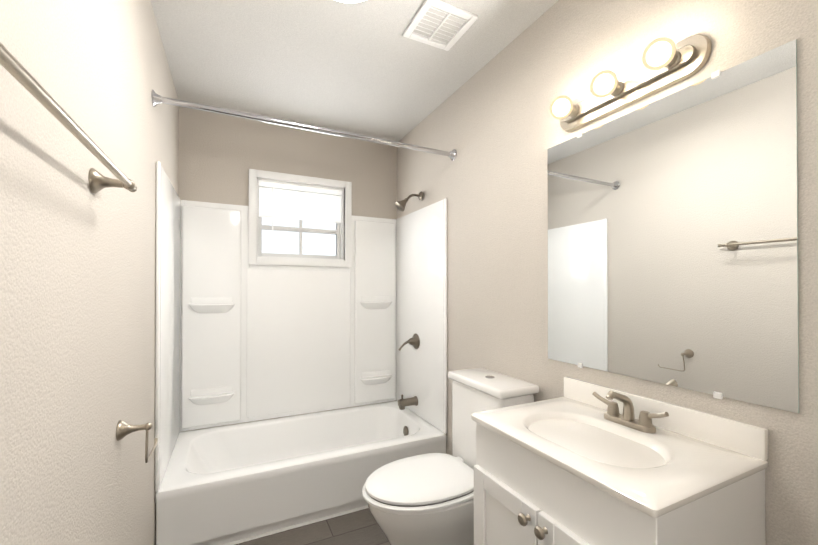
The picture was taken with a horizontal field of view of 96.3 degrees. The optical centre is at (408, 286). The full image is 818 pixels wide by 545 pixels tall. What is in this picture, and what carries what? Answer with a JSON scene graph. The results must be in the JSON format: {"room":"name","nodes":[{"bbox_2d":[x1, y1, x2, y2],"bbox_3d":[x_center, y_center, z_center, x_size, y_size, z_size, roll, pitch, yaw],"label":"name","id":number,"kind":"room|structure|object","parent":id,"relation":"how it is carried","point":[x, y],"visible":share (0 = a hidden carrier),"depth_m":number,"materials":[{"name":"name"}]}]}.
{"room":"bathroom","nodes":[
{"label":"bathroom","id":0,"kind":"room"},
{"bbox_2d":[0,0,178,544],"bbox_3d":[-0.858,0.027,0.932,0.120,2.440,3.290,0,0,-26],"label":"wall","id":1,"kind":"structure","parent":0,"point":[77,309],"depth_m":0.82,"materials":[{"name":"paint"}]},
{"bbox_2d":[0,42,136,193],"bbox_3d":[-0.600,-0.260,0.637,0.085,0.060,0.704,0,0,-26],"label":"towel rail","id":2,"kind":"object","parent":1,"relation":"attached to","point":[12,65],"visible":1,"depth_m":0.57,"materials":[{"name":"silver metal"}]},
{"bbox_2d":[116,420,157,462],"bbox_3d":[-0.865,0.475,1.181,0.084,0.143,0.187,0,0,-26],"label":"toilet paper holder","id":3,"kind":"object","parent":1,"relation":"attached to","point":[123,429],"visible":1,"depth_m":1.12,"materials":[{"name":"silver metal"}]},
{"bbox_2d":[151,89,456,160],"bbox_3d":[-0.413,-0.807,1.903,1.523,0.068,0.068,0,0,-26],"label":"shower curtain rod","id":4,"kind":"object","parent":1,"relation":"attached to","point":[160,99],"visible":0.98,"depth_m":1.81,"materials":[{"name":"silver metal"}]},
{"bbox_2d":[178,107,396,431],"bbox_3d":[-0.810,0.038,2.717,1.524,2.440,0.120,0,0,-26],"label":"wall","id":5,"kind":"structure","parent":0,"point":[220,155],"depth_m":2.57,"materials":[{"name":"paint"}]},
{"bbox_2d":[249,169,351,266],"bbox_3d":[-0.794,-0.477,2.706,0.720,0.650,0.160,0,0,-26],"label":"window","id":6,"kind":"structure","parent":5,"relation":"in","point":[342,231],"depth_m":2.67,"materials":[{"name":"white plastic"}]},
{"bbox_2d":[259,181,341,248],"bbox_3d":[-0.787,-0.501,2.692,0.588,0.474,0.036,0,0,-26],"label":"window blind","id":7,"kind":"object","parent":6,"relation":"attached to","point":[283,204],"visible":0.96,"depth_m":2.68,"materials":[{"name":"white plastic"}]},
{"bbox_2d":[155,161,446,491],"bbox_3d":[-0.613,0.180,2.310,1.522,1.475,0.781,0,0,-26],"label":"wall panel","id":8,"kind":"object","parent":5,"relation":"attached to","point":[239,338],"visible":0.98,"depth_m":2.51,"materials":[{"name":"white plastic"}]},
{"bbox_2d":[398,395,417,409],"bbox_3d":[-0.010,0.815,2.617,0.137,0.104,0.068,0,0,-26],"label":"tub spout","id":9,"kind":"object","parent":8,"relation":"attached to","point":[403,403],"visible":1,"depth_m":2.59,"materials":[{"name":"silver metal"}]},
{"bbox_2d":[398,333,419,350],"bbox_3d":[-0.016,0.392,2.616,0.150,0.113,0.112,0,0,-26],"label":"shower valve","id":10,"kind":"object","parent":8,"relation":"attached to","point":[414,340],"visible":1,"depth_m":2.61,"materials":[{"name":"silver metal"}]},
{"bbox_2d":[235,508,390,544],"bbox_3d":[-0.249,1.300,1.553,1.764,0.100,3.890,0,0,-26],"label":"floor","id":11,"kind":"structure","parent":0,"point":[360,527],"depth_m":1.85,"materials":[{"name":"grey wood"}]},
{"bbox_2d":[155,401,446,544],"bbox_3d":[-0.614,1.088,2.306,1.520,0.335,0.776,0,0,-26],"label":"bathtub","id":12,"kind":"object","parent":11,"relation":"on","point":[222,485],"visible":0.92,"depth_m":2.00,"materials":[{"name":"white plastic"}]},
{"bbox_2d":[223,505,368,544],"bbox_3d":[-0.454,1.248,1.976,1.516,0.010,0.010,0,0,-26],"label":"baseboard","id":13,"kind":"structure","parent":12,"relation":"attached to","point":[293,526],"depth_m":1.91,"materials":[{"name":"white wood"}]},
{"bbox_2d":[362,368,538,544],"bbox_3d":[0.153,0.836,1.618,0.730,0.829,0.418,0,0,-26],"label":"toilet","id":14,"kind":"object","parent":11,"relation":"on","point":[425,499],"visible":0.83,"depth_m":1.52,"materials":[{"name":"white ceramic"}]},
{"bbox_2d":[471,377,768,544],"bbox_3d":[0.545,0.802,1.085,0.504,0.891,0.616,0,0,-26],"label":"bathroom vanity","id":15,"kind":"object","parent":11,"relation":"on","point":[572,466],"visible":1,"depth_m":0.96,"materials":[{"name":"white painted wood"},{"name":"white cultured marble"},{"name":"brushed nickel"}]},
{"bbox_2d":[592,390,668,432],"bbox_3d":[0.662,0.376,1.145,0.127,0.116,0.243,0,0,-26],"label":"faucet","id":16,"kind":"object","parent":15,"relation":"on","point":[643,423],"visible":1,"depth_m":1.14,"materials":[{"name":"silver metal"}]},
{"bbox_2d":[151,0,557,141],"bbox_3d":[-0.118,-1.241,1.299,1.764,0.100,3.290,0,0,-26],"label":"ceiling","id":17,"kind":"structure","parent":0,"point":[366,68],"depth_m":1.89,"materials":[{"name":"paint"}]},
{"bbox_2d":[335,0,364,2],"bbox_3d":[-0.236,-1.152,1.352,0.310,0.076,0.310,0,0,-26],"label":"ceiling light","id":18,"kind":"object","parent":17,"relation":"attached to","point":[350,1],"visible":1,"depth_m":1.45,"materials":[{"name":"silver metal"}]},
{"bbox_2d":[403,0,477,50],"bbox_3d":[0.137,-1.181,1.661,0.250,0.013,0.250,0,0,-26],"label":"ceiling vent","id":19,"kind":"object","parent":17,"relation":"in","point":[440,24],"visible":0.98,"depth_m":1.65,"materials":[{"name":"white plastic"}]},
{"bbox_2d":[397,0,817,544],"bbox_3d":[0.621,0.031,1.649,0.120,2.440,3.290,0,0,-26],"label":"wall","id":20,"kind":"structure","parent":0,"point":[494,123],"depth_m":1.57,"materials":[{"name":"paint"}]},
{"bbox_2d":[395,191,422,211],"bbox_3d":[-0.004,-0.598,2.545,0.196,0.155,0.082,0,0,-26],"label":"shower head","id":21,"kind":"object","parent":20,"relation":"attached to","point":[400,205],"visible":0.98,"depth_m":2.52},
{"bbox_2d":[550,34,711,131],"bbox_3d":[0.677,-0.676,1.236,0.142,0.116,0.520,0,0,-26],"label":"sconce","id":22,"kind":"object","parent":20,"relation":"attached to","point":[666,63],"visible":1,"depth_m":1.19,"materials":[{"name":"silver metal"}]},
{"bbox_2d":[547,39,798,412],"bbox_3d":[0.758,-0.144,1.218,0.009,0.909,0.765,0,0,-26],"label":"mirror","id":23,"kind":"object","parent":20,"relation":"attached to","point":[673,239],"visible":1,"depth_m":1.08,"materials":[{"name":"silver mirror"}]},
{"label":"outside","id":24,"kind":"structure","parent":0,"visible":0},
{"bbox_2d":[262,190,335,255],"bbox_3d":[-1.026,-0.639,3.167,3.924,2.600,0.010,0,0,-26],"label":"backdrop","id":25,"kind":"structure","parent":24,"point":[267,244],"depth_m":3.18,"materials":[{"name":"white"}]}
]}

